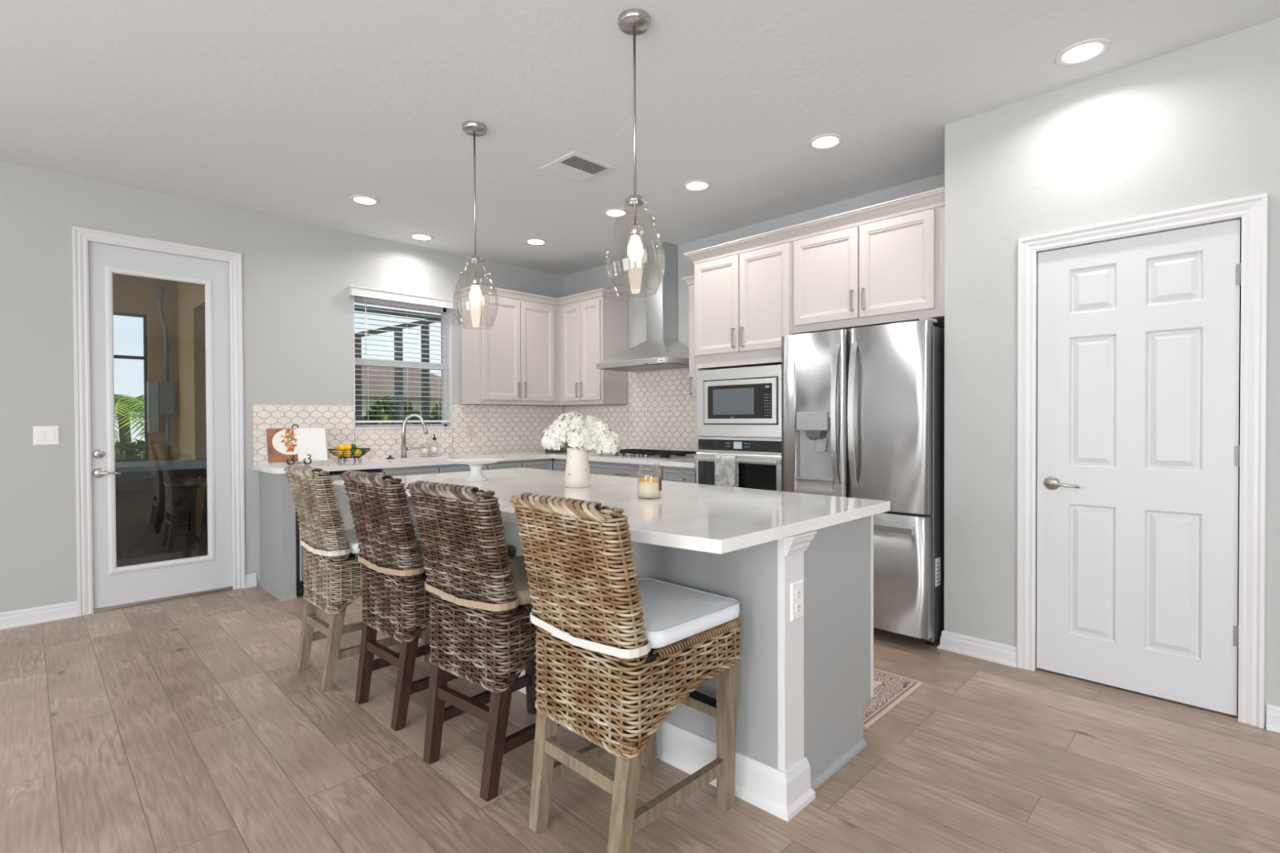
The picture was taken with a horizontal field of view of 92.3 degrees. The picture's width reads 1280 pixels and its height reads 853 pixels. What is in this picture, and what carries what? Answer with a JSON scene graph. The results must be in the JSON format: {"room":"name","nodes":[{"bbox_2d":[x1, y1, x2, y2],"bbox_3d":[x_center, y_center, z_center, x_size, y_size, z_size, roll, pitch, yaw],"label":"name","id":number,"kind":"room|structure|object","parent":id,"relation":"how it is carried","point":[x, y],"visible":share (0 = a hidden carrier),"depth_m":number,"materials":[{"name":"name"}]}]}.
{"room":"kitchen","nodes":[
{"label":"kitchen","id":0,"kind":"room"},
{"bbox_2d":[112,273,178,462],"bbox_3d":[-6.849,-0.296,5.592,0.200,3.000,4.250,0,1,45],"label":"wall","id":1,"kind":"structure","parent":0,"point":[135,295],"depth_m":6.89,"materials":[{"name":"brown paint"}]},
{"bbox_2d":[112,311,148,462],"bbox_3d":[-6.710,-0.412,5.689,0.040,1.630,3.385,0,1,45],"label":"window","id":2,"kind":"structure","parent":1,"relation":"in","point":[144,357],"depth_m":6.86,"materials":[{"name":"grey"}]},
{"bbox_2d":[146,286,174,460],"bbox_3d":[-5.358,-0.561,6.870,0.100,1.990,0.230,0,1,45],"label":"electrical panel","id":3,"kind":"object","parent":1,"relation":"attached to","point":[160,395],"visible":0.97,"depth_m":6.86,"materials":[{"name":"grey"}]},
{"bbox_2d":[116,542,208,567],"bbox_3d":[-5.696,1.222,4.465,3.440,0.020,4.250,0,1,45],"label":"floor","id":4,"kind":"structure","parent":0,"point":[178,555],"depth_m":5.56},
{"bbox_2d":[115,458,207,559],"bbox_3d":[-4.185,0.754,4.801,0.760,0.902,1.470,0,1,45],"label":"counter","id":5,"kind":"object","parent":4,"relation":"on","point":[156,500],"visible":0.44,"depth_m":5.17,"materials":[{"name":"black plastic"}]},
{"bbox_2d":[177,281,206,537],"bbox_3d":[-4.071,-0.312,6.084,3.440,3.000,0.370,0,1,45],"label":"wall","id":6,"kind":"structure","parent":0,"point":[191,335],"depth_m":6.42,"materials":[{"name":"brown paint"}]},
{"bbox_2d":[0,160,564,613],"bbox_3d":[-3.509,-0.195,4.113,0.140,2.805,7.750,0,1,45],"label":"wall","id":7,"kind":"structure","parent":0,"point":[298,334],"depth_m":4.13,"materials":[{"name":"grey paint"}]},
{"bbox_2d":[0,600,78,629],"bbox_3d":[-4.836,1.181,2.675,0.026,0.096,3.532,0,1,45],"label":"baseboard","id":8,"kind":"structure","parent":7,"relation":"attached to","point":[22,617],"depth_m":3.80,"materials":[{"name":"white wood"}]},
{"bbox_2d":[32,426,58,444],"bbox_3d":[-3.694,0.056,3.824,0.009,0.116,0.116,0,1,45],"label":"switch plate","id":9,"kind":"object","parent":7,"relation":"attached to","point":[42,435],"visible":1,"depth_m":3.82,"materials":[{"name":"white plastic"}]},
{"bbox_2d":[71,226,245,616],"bbox_3d":[-3.271,-0.035,4.239,0.022,2.480,0.922,0,1,45],"label":"trim","id":10,"kind":"structure","parent":7,"relation":"attached to","point":[81,237],"depth_m":3.97,"materials":[{"name":"white wood"}]},
{"bbox_2d":[88,240,232,613],"bbox_3d":[-3.316,-0.008,4.276,0.184,2.424,0.800,0,1,45],"label":"door","id":11,"kind":"structure","parent":7,"relation":"in","point":[114,587],"depth_m":4.22,"materials":[{"name":"white wood"}]},
{"bbox_2d":[244,573,257,587],"bbox_3d":[-2.914,1.152,4.601,0.026,0.096,0.077,0,1,45],"label":"baseboard","id":12,"kind":"structure","parent":7,"relation":"attached to","point":[251,579],"depth_m":4.60,"materials":[{"name":"white"}]},
{"bbox_2d":[353,295,452,429],"bbox_3d":[-2.120,-0.546,5.491,0.147,1.135,0.881,0,1,45],"label":"window","id":13,"kind":"structure","parent":7,"relation":"in","point":[446,392],"depth_m":5.69,"materials":[{"name":"white"}]},
{"bbox_2d":[347,285,457,422],"bbox_3d":[-2.082,-0.601,5.441,0.133,1.129,0.960,0,1,45],"label":"window blind","id":14,"kind":"object","parent":13,"relation":"attached to","point":[353,290],"visible":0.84,"depth_m":5.40,"materials":[{"name":"white plastic"}]},
{"bbox_2d":[252,404,564,464],"bbox_3d":[-1.866,0.033,5.658,0.007,0.474,2.950,0,1,45],"label":"backsplash","id":15,"kind":"structure","parent":7,"relation":"attached to","point":[497,428],"depth_m":5.54,"materials":[{"name":"tile"}]},
{"bbox_2d":[466,425,473,438],"bbox_3d":[-1.625,0.050,5.888,0.010,0.120,0.072,0,1,45],"label":"wall outlet","id":16,"kind":"object","parent":7,"relation":"attached to","point":[469,428],"visible":1,"depth_m":5.88,"materials":[{"name":"beige plastic"}]},
{"bbox_2d":[456,284,578,405],"bbox_3d":[-1.140,-0.750,6.110,0.372,1.068,1.277,0,1,45],"label":"upper cabinet","id":17,"kind":"object","parent":7,"relation":"attached to","point":[515,361],"visible":0.94,"depth_m":5.82,"materials":[{"name":"grey wood"}]},
{"bbox_2d":[0,0,1279,275],"bbox_3d":[-0.308,-1.644,0.897,9.200,0.140,7.750,0,1,45],"label":"ceiling","id":18,"kind":"structure","parent":0,"point":[294,110],"depth_m":2.98,"materials":[{"name":"white paint"}]},
{"bbox_2d":[349,195,379,205],"bbox_3d":[-1.953,-1.603,4.362,0.196,0.006,0.196,0,1,45],"label":"recessed light","id":19,"kind":"object","parent":18,"relation":"in","point":[359,199],"visible":1,"depth_m":4.36,"materials":[{"name":"white plastic"}]},
{"bbox_2d":[409,233,433,240],"bbox_3d":[-1.863,-1.613,5.244,0.196,0.006,0.196,0,1,45],"label":"recessed light","id":20,"kind":"object","parent":18,"relation":"in","point":[420,237],"visible":1,"depth_m":5.23,"materials":[{"name":"white"}]},
{"bbox_2d":[453,120,497,329],"bbox_3d":[-0.880,-1.064,3.282,0.234,1.068,0.234,0,1,45],"label":"pendant light","id":21,"kind":"object","parent":18,"relation":"hanging from","point":[475,129],"visible":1,"depth_m":3.27,"materials":[{"name":"clear glass"}]},
{"bbox_2d":[471,262,479,285],"bbox_3d":[-0.879,-0.816,3.284,0.036,0.128,0.036,0,1,45],"label":"socket","id":22,"kind":"object","parent":21,"relation":"attached to","point":[475,281],"depth_m":3.28,"materials":[{"name":"silver metal"}]},
{"bbox_2d":[524,238,546,245],"bbox_3d":[-0.913,-1.619,5.397,0.196,0.006,0.196,0,1,45],"label":"recessed light","id":23,"kind":"object","parent":18,"relation":"in","point":[535,242],"visible":1,"depth_m":5.39,"materials":[{"name":"white"}]},
{"bbox_2d":[540,151,615,182],"bbox_3d":[-0.386,-1.599,3.814,0.330,0.015,0.330,0,1,45],"label":"ceiling vent","id":24,"kind":"object","parent":18,"relation":"in","point":[574,166],"visible":1,"depth_m":3.80,"materials":[{"name":"white metal"}]},
{"bbox_2d":[602,208,628,217],"bbox_3d":[-0.183,-1.613,4.647,0.196,0.006,0.196,0,1,45],"label":"recessed light","id":25,"kind":"object","parent":18,"relation":"in","point":[612,212],"visible":0.95,"depth_m":4.63,"materials":[{"name":"white plastic"}]},
{"bbox_2d":[605,8,665,297],"bbox_3d":[-0.020,-1.058,2.409,0.234,1.068,0.234,0,1,45],"label":"pendant light","id":26,"kind":"object","parent":18,"relation":"hanging from","point":[633,22],"visible":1,"depth_m":2.40,"materials":[{"name":"silver metal"}]},
{"bbox_2d":[631,203,639,236],"bbox_3d":[-0.019,-0.809,2.412,0.036,0.128,0.036,0,1,45],"label":"socket","id":27,"kind":"object","parent":26,"relation":"attached to","point":[635,228],"depth_m":2.40,"materials":[{"name":"silver metal"}]},
{"bbox_2d":[682,179,711,191],"bbox_3d":[0.380,-1.609,4.114,0.196,0.006,0.196,0,1,45],"label":"recessed light","id":28,"kind":"object","parent":18,"relation":"in","point":[696,185],"visible":1,"depth_m":4.11,"materials":[{"name":"white plastic"}]},
{"bbox_2d":[807,133,844,150],"bbox_3d":[1.048,-1.605,3.472,0.196,0.006,0.196,0,1,45],"label":"recessed light","id":29,"kind":"object","parent":18,"relation":"in","point":[826,141],"visible":1,"depth_m":3.46,"materials":[{"name":"white plastic"}]},
{"bbox_2d":[1054,38,1111,66],"bbox_3d":[1.893,-1.599,2.631,0.196,0.006,0.196,0,1,45],"label":"recessed light","id":30,"kind":"object","parent":18,"relation":"in","point":[1086,51],"visible":1,"depth_m":2.62,"materials":[{"name":"white plastic"}]},
{"bbox_2d":[0,585,1279,852],"bbox_3d":[-0.296,1.290,0.930,9.200,0.120,7.750,0,1,45],"label":"floor","id":31,"kind":"structure","parent":0,"point":[193,724],"depth_m":2.19,"materials":[{"name":"brown wood"}]},
{"bbox_2d":[258,471,297,600],"bbox_3d":[-2.644,0.763,4.468,0.585,0.875,0.100,0,1,45],"label":"end panel","id":32,"kind":"object","parent":31,"relation":"on","point":[277,548],"visible":0.89,"depth_m":4.32,"materials":[{"name":"grey wood"}]},
{"bbox_2d":[295,468,383,594],"bbox_3d":[-2.343,0.757,4.672,0.611,0.840,0.600,0,1,45],"label":"dishwasher","id":33,"kind":"object","parent":31,"relation":"on","point":[342,498],"visible":0.22,"depth_m":4.46,"materials":[{"name":"black metal"}]},
{"bbox_2d":[283,464,430,691],"bbox_3d":[-1.413,0.701,3.117,0.462,1.026,0.598,0,1,45],"label":"bar stool","id":34,"kind":"object","parent":31,"relation":"on","point":[332,568],"visible":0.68,"depth_m":2.88,"materials":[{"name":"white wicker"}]},
{"bbox_2d":[344,528,419,553],"bbox_3d":[-1.353,0.569,3.176,0.444,0.058,0.414,0,1,45],"label":"cushion","id":35,"kind":"object","parent":34,"relation":"on","point":[352,544],"depth_m":3.00,"materials":[{"name":"white fabric"}]},
{"bbox_2d":[340,470,507,731],"bbox_3d":[-0.951,0.703,2.754,0.462,1.026,0.598,0,1,43],"label":"bar stool","id":36,"kind":"object","parent":31,"relation":"on","point":[395,597],"visible":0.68,"depth_m":2.52,"materials":[{"name":"brown wicker"}]},
{"bbox_2d":[374,463,487,476],"bbox_3d":[-1.842,0.751,5.239,0.631,0.875,0.900,0,1,45],"label":"base cabinet","id":37,"kind":"object","parent":31,"relation":"on","point":[429,469],"visible":0.08,"depth_m":4.96,"materials":[{"name":"grey wood"}]},
{"bbox_2d":[252,450,696,473],"bbox_3d":[-1.031,0.295,4.832,2.357,0.038,2.959,0,1,45],"label":"countertop","id":38,"kind":"structure","parent":37,"relation":"on","point":[367,464],"depth_m":4.93,"materials":[{"name":"stone"}]},
{"bbox_2d":[286,424,311,465],"bbox_3d":[-2.563,0.133,4.587,0.165,0.300,0.199,-1,1,-39],"label":"cookbook stand","id":39,"kind":"object","parent":38,"relation":"on","point":[309,457],"visible":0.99,"depth_m":4.55,"materials":[{"name":"grey metal"}]},
{"bbox_2d":[266,427,327,462],"bbox_3d":[-2.552,0.136,4.579,0.390,0.250,0.116,-1,1,-39],"label":"cookbook","id":40,"kind":"object","parent":39,"relation":"on","point":[282,443],"visible":0.99,"depth_m":4.58,"materials":[{"name":"white paper"}]},
{"bbox_2d":[328,448,370,462],"bbox_3d":[-2.324,0.229,4.921,0.270,0.100,0.317,0,1,45],"label":"fruit bowl","id":41,"kind":"object","parent":38,"relation":"on","point":[366,449],"visible":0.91,"depth_m":4.86,"materials":[{"name":"grey metal"}]},
{"bbox_2d":[335,450,343,457],"bbox_3d":[-2.370,0.213,4.847,0.060,0.053,0.060,0,1,-22],"label":"lemon","id":42,"kind":"object","parent":41,"relation":"in","point":[338,454],"visible":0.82,"depth_m":4.83,"materials":[{"name":"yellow food"}]},
{"bbox_2d":[337,444,345,451],"bbox_3d":[-2.363,0.169,4.868,0.058,0.054,0.060,0,1,-14],"label":"lemon","id":43,"kind":"object","parent":41,"relation":"in","point":[340,446],"visible":0.94,"depth_m":4.85,"materials":[{"name":"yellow food"}]},
{"bbox_2d":[344,444,351,449],"bbox_3d":[-2.321,0.165,4.889,0.061,0.052,0.059,0,1,25],"label":"lemon","id":44,"kind":"object","parent":41,"relation":"in","point":[348,446],"visible":0.87,"depth_m":4.87,"materials":[{"name":"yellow food"}]},
{"bbox_2d":[344,450,351,457],"bbox_3d":[-2.307,0.214,4.854,0.059,0.054,0.059,0,1,13],"label":"lemon","id":45,"kind":"object","parent":41,"relation":"in","point":[348,451],"visible":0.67,"depth_m":4.83,"materials":[{"name":"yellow food"}]},
{"bbox_2d":[351,444,356,449],"bbox_3d":[-2.310,0.167,4.949,0.053,0.052,0.055,-1,1,-25],"label":"lime","id":46,"kind":"object","parent":41,"relation":"in","point":[353,446],"visible":0.61,"depth_m":4.93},
{"bbox_2d":[354,449,361,456],"bbox_3d":[-2.254,0.214,4.915,0.059,0.052,0.062,-1,1,-24],"label":"lemon","id":47,"kind":"object","parent":41,"relation":"in","point":[359,453],"visible":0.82,"depth_m":4.90,"materials":[{"name":"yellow food"}]},
{"bbox_2d":[400,413,428,457],"bbox_3d":[-1.963,0.081,5.344,0.240,0.384,0.060,0,1,-2],"label":"faucet","id":48,"kind":"object","parent":38,"relation":"on","point":[403,448],"visible":0.99,"depth_m":5.33,"materials":[{"name":"silver metal"}]},
{"bbox_2d":[421,436,429,457],"bbox_3d":[-1.933,0.180,5.526,0.070,0.184,0.070,0,1,45],"label":"soap dispenser","id":49,"kind":"object","parent":38,"relation":"on","point":[424,452],"visible":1,"depth_m":5.50,"materials":[{"name":"clear glass"}]},
{"bbox_2d":[430,434,439,456],"bbox_3d":[-1.855,0.169,5.554,0.070,0.204,0.070,0,1,45],"label":"soap dispenser","id":50,"kind":"object","parent":38,"relation":"on","point":[434,451],"visible":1,"depth_m":5.53,"materials":[{"name":"clear glass"}]},
{"bbox_2d":[544,447,567,453],"bbox_3d":[-0.848,0.147,6.216,0.229,0.225,0.229,0,1,-20],"label":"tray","id":51,"kind":"object","parent":38,"relation":"on","point":[562,450],"visible":0.29,"depth_m":6.12,"materials":[{"name":"grey metal"}]},
{"bbox_2d":[591,448,696,460],"bbox_3d":[0.065,0.239,5.391,0.880,0.050,0.520,0,1,45],"label":"gas cooktop","id":52,"kind":"object","parent":38,"relation":"in","point":[646,454],"visible":0.93,"depth_m":5.23,"materials":[{"name":"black metal"}]},
{"bbox_2d":[591,453,693,460],"bbox_3d":[0.065,0.259,5.391,0.880,0.012,0.520,0,1,45],"label":"grate","id":53,"kind":"object","parent":52,"relation":"on","point":[633,455],"depth_m":5.19,"materials":[{"name":"black metal"}]},
{"bbox_2d":[405,480,593,801],"bbox_3d":[-0.488,0.706,2.299,0.462,1.026,0.598,0,1,40],"label":"bar stool","id":54,"kind":"object","parent":31,"relation":"on","point":[481,627],"visible":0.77,"depth_m":2.08,"materials":[{"name":"brown wicker"}]},
{"bbox_2d":[509,556,534,604],"bbox_3d":[-0.433,0.574,2.363,0.444,0.058,0.414,0,1,40],"label":"cushion","id":55,"kind":"object","parent":54,"relation":"on","point":[518,571],"depth_m":2.20,"materials":[{"name":"beige fabric"}]},
{"bbox_2d":[486,458,552,470],"bbox_3d":[-1.274,0.742,5.809,0.631,0.875,0.700,0,1,45],"label":"base cabinet","id":56,"kind":"object","parent":31,"relation":"on","point":[540,464],"visible":0.1,"depth_m":5.63,"materials":[{"name":"grey wood"}]},
{"bbox_2d":[552,458,589,471],"bbox_3d":[-0.446,0.738,5.888,0.520,0.875,0.641,0,1,45],"label":"base cabinet","id":57,"kind":"object","parent":31,"relation":"on","point":[558,464],"visible":0.16,"depth_m":5.79,"materials":[{"name":"grey wood"}]},
{"bbox_2d":[509,491,741,852],"bbox_3d":[-0.032,0.709,1.902,0.462,1.026,0.598,0,1,45],"label":"bar stool","id":58,"kind":"object","parent":31,"relation":"on","point":[617,651],"visible":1,"depth_m":1.74,"materials":[{"name":"wicker"}]},
{"bbox_2d":[638,579,739,648],"bbox_3d":[0.028,0.577,1.961,0.444,0.058,0.414,0,1,45],"label":"cushion","id":59,"kind":"object","parent":58,"relation":"on","point":[675,615],"depth_m":1.86,"materials":[{"name":"white fabric"}]},
{"bbox_2d":[588,461,663,480],"bbox_3d":[0.060,0.742,5.383,0.900,0.875,0.641,0,1,45],"label":"base cabinet","id":60,"kind":"object","parent":31,"relation":"on","point":[610,468],"visible":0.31,"depth_m":5.15,"materials":[{"name":"grey wood"}]},
{"bbox_2d":[408,505,873,821],"bbox_3d":[-0.225,0.770,2.969,2.496,0.875,0.792,0,1,45],"label":"kitchen island","id":61,"kind":"object","parent":31,"relation":"on","point":[805,683],"visible":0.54,"depth_m":2.08,"materials":[{"name":"grey wood"}]},
{"bbox_2d":[332,467,889,554],"bbox_3d":[-0.362,0.314,2.867,2.536,0.038,1.281,0,1,45],"label":"island countertop","id":62,"kind":"structure","parent":61,"relation":"on","point":[703,517],"depth_m":2.32,"materials":[{"name":"stone"}]},
{"bbox_2d":[444,455,506,481],"bbox_3d":[-0.893,0.230,3.345,0.327,0.124,0.327,0,1,45],"label":"cake stand","id":63,"kind":"object","parent":62,"relation":"on","point":[475,463],"visible":1,"depth_m":3.31,"materials":[{"name":"white ceramic"}]},
{"bbox_2d":[564,447,591,488],"bbox_3d":[-0.305,0.198,3.003,0.128,0.190,0.128,0,1,45],"label":"vase","id":64,"kind":"object","parent":62,"relation":"on","point":[577,475],"visible":0.86,"depth_m":2.95,"materials":[{"name":"ceramic"}]},
{"bbox_2d":[540,428,567,450],"bbox_3d":[-0.413,0.131,3.000,0.139,0.265,0.143,0,1,45],"label":"hydrangea","id":65,"kind":"object","parent":64,"relation":"in","point":[545,440],"visible":0.66,"depth_m":2.95,"materials":[{"name":"white plant"}]},
{"bbox_2d":[545,422,569,448],"bbox_3d":[-0.395,0.116,2.988,0.134,0.296,0.138,0,1,45],"label":"hydrangea","id":66,"kind":"object","parent":64,"relation":"in","point":[555,432],"visible":0.48,"depth_m":2.94,"materials":[{"name":"white plant"}]},
{"bbox_2d":[553,413,573,448],"bbox_3d":[-0.358,0.099,2.985,0.136,0.329,0.140,0,1,45],"label":"hydrangea","id":67,"kind":"object","parent":64,"relation":"in","point":[562,429],"visible":0.55,"depth_m":2.93,"materials":[{"name":"white plant"}]},
{"bbox_2d":[560,411,586,431],"bbox_3d":[-0.315,0.095,2.989,0.139,0.337,0.142,0,1,45],"label":"hydrangea","id":68,"kind":"object","parent":64,"relation":"in","point":[577,420],"visible":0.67,"depth_m":2.94,"materials":[{"name":"white plant"}]},
{"bbox_2d":[565,425,591,448],"bbox_3d":[-0.284,0.127,2.947,0.137,0.274,0.139,0,1,45],"label":"hydrangea","id":69,"kind":"object","parent":64,"relation":"in","point":[577,438],"visible":0.92,"depth_m":2.90,"materials":[{"name":"white plant"}]},
{"bbox_2d":[575,431,600,450],"bbox_3d":[-0.246,0.131,2.981,0.136,0.264,0.142,0,1,45],"label":"hydrangea","id":70,"kind":"object","parent":64,"relation":"in","point":[592,446],"visible":0.44,"depth_m":2.93,"materials":[{"name":"white plant"}]},
{"bbox_2d":[582,414,599,431],"bbox_3d":[-0.251,0.102,3.024,0.132,0.322,0.140,0,1,45],"label":"hydrangea","id":71,"kind":"object","parent":64,"relation":"in","point":[589,419],"visible":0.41,"depth_m":2.97,"materials":[{"name":"white plant"}]},
{"bbox_2d":[589,417,609,436],"bbox_3d":[-0.215,0.111,3.013,0.141,0.303,0.145,0,1,45],"label":"hydrangea","id":72,"kind":"object","parent":64,"relation":"in","point":[602,425],"visible":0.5,"depth_m":2.96,"materials":[{"name":"white plant"}]},
{"bbox_2d":[593,428,612,446],"bbox_3d":[-0.198,0.124,3.008,0.135,0.278,0.150,0,1,45],"label":"hydrangea","id":73,"kind":"object","parent":64,"relation":"in","point":[600,435],"visible":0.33,"depth_m":2.95,"materials":[{"name":"white plant"}]},
{"bbox_2d":[587,430,621,454],"bbox_3d":[-0.178,0.141,2.998,0.170,0.245,0.160,0,1,45],"label":"hydrangea","id":74,"kind":"object","parent":64,"relation":"in","point":[609,444],"visible":0.76,"depth_m":2.95,"materials":[{"name":"white plant"}]},
{"bbox_2d":[637,465,662,498],"bbox_3d":[0.040,0.226,2.562,0.101,0.141,0.100,0,1,45],"label":"candle jar","id":75,"kind":"object","parent":62,"relation":"on","point":[649,487],"visible":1,"depth_m":2.52,"materials":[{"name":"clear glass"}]},
{"bbox_2d":[790,578,803,621],"bbox_3d":[0.504,0.556,1.966,0.010,0.120,0.072,0,1,45],"label":"wall outlet","id":76,"kind":"object","parent":61,"relation":"attached to","point":[797,587],"visible":1,"depth_m":1.96,"materials":[{"name":"white plastic"}]},
{"bbox_2d":[795,587,800,599],"bbox_3d":[0.506,0.534,1.964,0.003,0.032,0.032,0,1,45],"label":"socket","id":77,"kind":"object","parent":76,"relation":"attached to","point":[797,589],"depth_m":1.96,"materials":[{"name":"white plastic"}]},
{"bbox_2d":[795,601,800,613],"bbox_3d":[0.506,0.578,1.964,0.003,0.032,0.032,0,1,45],"label":"socket","id":78,"kind":"object","parent":76,"relation":"attached to","point":[797,603],"depth_m":1.96,"materials":[{"name":"white plastic"}]},
{"bbox_2d":[663,466,696,483],"bbox_3d":[0.502,0.745,4.942,0.338,0.875,0.641,0,1,45],"label":"base cabinet","id":79,"kind":"object","parent":31,"relation":"on","point":[682,474],"visible":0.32,"depth_m":4.72,"materials":[{"name":"grey wood"}]},
{"bbox_2d":[684,226,796,452],"bbox_3d":[0.879,-0.055,4.536,0.878,2.480,0.669,0,1,45],"label":"tall cabinet","id":80,"kind":"object","parent":31,"relation":"on","point":[743,286],"visible":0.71,"depth_m":4.28,"materials":[{"name":"grey wood"}]},
{"bbox_2d":[693,435,782,491],"bbox_3d":[0.874,0.412,4.490,0.764,0.677,0.657,0,1,45],"label":"wall oven","id":81,"kind":"object","parent":80,"relation":"in","point":[759,460],"visible":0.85,"depth_m":4.24,"materials":[{"name":"silver metal"}]},
{"bbox_2d":[715,454,738,487],"bbox_3d":[0.606,0.396,4.309,0.176,0.387,0.046,0,1,45],"label":"dish towel","id":82,"kind":"object","parent":81,"relation":"hanging from","point":[726,469],"visible":0.58,"depth_m":4.29,"materials":[{"name":"white fabric"}]},
{"bbox_2d":[697,364,781,437],"bbox_3d":[0.840,-0.172,4.450,0.767,0.483,0.429,0,1,45],"label":"microwave","id":83,"kind":"object","parent":80,"relation":"in","point":[749,400],"visible":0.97,"depth_m":4.29,"materials":[{"name":"silver metal"}]},
{"bbox_2d":[781,316,944,645],"bbox_3d":[1.438,0.304,3.786,0.891,1.775,0.815,0,1,45],"label":"refrigerator","id":84,"kind":"object","parent":31,"relation":"on","point":[863,408],"visible":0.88,"depth_m":3.39,"materials":[{"name":"silver metal"}]},
{"bbox_2d":[936,562,940,583],"bbox_3d":[1.623,0.795,3.345,0.001,0.111,0.050,0,1,45],"label":"print","id":85,"kind":"object","parent":84,"relation":"attached to","point":[938,564],"depth_m":3.35,"materials":[{"name":"silver metal"}]},
{"bbox_2d":[863,668,922,728],"bbox_3d":[0.475,1.196,3.295,1.800,0.008,0.590,0,1,45],"label":"runner rug","id":86,"kind":"object","parent":31,"relation":"on","point":[890,690],"visible":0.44,"depth_m":2.75,"materials":[{"name":"beige fabric"}]},
{"bbox_2d":[564,173,944,406],"bbox_3d":[0.694,-0.225,5.293,4.144,2.805,0.140,0,1,45],"label":"wall","id":87,"kind":"structure","parent":0,"point":[628,276],"depth_m":5.50,"materials":[{"name":"grey paint"}]},
{"bbox_2d":[557,288,630,405],"bbox_3d":[-0.473,-0.753,6.077,0.715,1.068,0.372,0,1,45],"label":"upper cabinet","id":88,"kind":"object","parent":87,"relation":"attached to","point":[593,325],"visible":1,"depth_m":5.92,"materials":[{"name":"grey wood"}]},
{"bbox_2d":[564,367,696,455],"bbox_3d":[0.013,-0.163,5.870,2.351,0.846,0.007,0,1,45],"label":"backsplash","id":89,"kind":"structure","parent":87,"relation":"attached to","point":[659,414],"depth_m":5.74,"materials":[{"name":"tile"}]},
{"bbox_2d":[595,240,688,372],"bbox_3d":[0.086,-1.071,5.424,0.880,1.110,0.500,0,1,45],"label":"range hood","id":90,"kind":"object","parent":87,"relation":"attached to","point":[661,350],"visible":0.94,"depth_m":5.43,"materials":[{"name":"silver metal"}]},
{"bbox_2d":[680,275,696,400],"bbox_3d":[0.586,-0.712,5.021,0.345,1.001,0.372,0,1,45],"label":"upper cabinet","id":91,"kind":"object","parent":87,"relation":"attached to","point":[690,280],"visible":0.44,"depth_m":4.97,"materials":[{"name":"grey wood"}]},
{"bbox_2d":[786,186,944,334],"bbox_3d":[1.527,-0.950,3.876,0.961,0.680,0.669,0,1,45],"label":"upper cabinet","id":92,"kind":"object","parent":87,"relation":"attached to","point":[881,264],"visible":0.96,"depth_m":3.63,"materials":[{"name":"grey wood"}]},
{"bbox_2d":[943,17,1279,727],"bbox_3d":[3.614,-0.199,1.905,4.776,2.805,0.814,0,1,45],"label":"wall","id":93,"kind":"structure","parent":0,"point":[1199,124],"depth_m":2.94,"materials":[{"name":"grey paint"}]},
{"bbox_2d":[937,630,1016,667],"bbox_3d":[1.778,1.148,3.228,0.374,0.096,0.116,0,1,45],"label":"baseboard","id":94,"kind":"structure","parent":93,"relation":"attached to","point":[993,651],"depth_m":3.18,"materials":[{"name":"white wood"}]},
{"bbox_2d":[1035,217,1241,715],"bbox_3d":[2.210,0.170,2.772,0.745,2.060,0.148,0,1,45],"label":"door","id":95,"kind":"structure","parent":93,"relation":"in","point":[1138,337],"depth_m":2.73,"materials":[{"name":"white wood"}]},
{"bbox_2d":[1016,192,1268,728],"bbox_3d":[2.182,0.138,2.748,0.865,2.125,0.022,0,1,45],"label":"trim","id":96,"kind":"structure","parent":93,"relation":"attached to","point":[1253,210],"depth_m":2.49,"materials":[{"name":"white wood"}]},
{"bbox_2d":[1266,703,1279,733],"bbox_3d":[3.754,1.163,1.193,3.557,0.096,0.026,0,1,45],"label":"baseboard","id":97,"kind":"structure","parent":93,"relation":"attached to","point":[1273,712],"depth_m":2.44,"materials":[{"name":"white"}]},
{"bbox_3d":[-9.385,1.029,28.449,42.540,0.100,33.000,0,1,45],"label":"ground","id":98,"kind":"structure","parent":0,"visible":0},
{"bbox_2d":[114,394,144,458],"bbox_3d":[-7.165,0.356,8.576,1.794,1.645,1.847,0,1,-13],"label":"palm tree","id":99,"kind":"object","parent":98,"relation":"on","point":[125,405],"visible":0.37,"depth_m":8.43,"materials":[{"name":"green plant"}]},
{"bbox_2d":[115,438,144,459],"bbox_3d":[-6.216,0.685,7.517,0.817,1.078,1.843,0,1,45],"label":"shrub","id":100,"kind":"object","parent":98,"relation":"on","point":[131,452],"visible":0.06,"depth_m":7.42,"materials":[{"name":"green plant"}]},
{"bbox_2d":[362,395,422,424],"bbox_3d":[-4.481,0.303,11.089,1.283,1.742,1.124,-1,1,-23],"label":"shrub","id":101,"kind":"object","parent":98,"relation":"on","point":[384,410],"visible":0.16,"depth_m":10.85,"materials":[{"name":"green plant"}]},
{"bbox_2d":[354,304,440,424],"bbox_3d":[-3.208,-0.253,8.988,0.080,2.809,2.600,0,1,45],"label":"cage","id":102,"kind":"object","parent":98,"relation":"on","point":[425,397],"visible":0.32,"depth_m":8.73,"materials":[{"name":"grey"}]},
{"bbox_2d":[361,365,441,424],"bbox_3d":[-14.009,-1.185,32.675,6.000,4.270,12.500,0,1,45],"label":"house","id":103,"kind":"object","parent":98,"relation":"on","point":[366,391],"visible":0.11,"depth_m":31.61,"materials":[{"name":"beige"}]},
{"bbox_2d":[430,398,441,424],"bbox_3d":[-3.575,0.306,12.001,1.144,1.778,1.346,0,1,45],"label":"shrub","id":104,"kind":"object","parent":98,"relation":"on","point":[437,407],"visible":0.06,"depth_m":11.69,"materials":[{"name":"green plant"}]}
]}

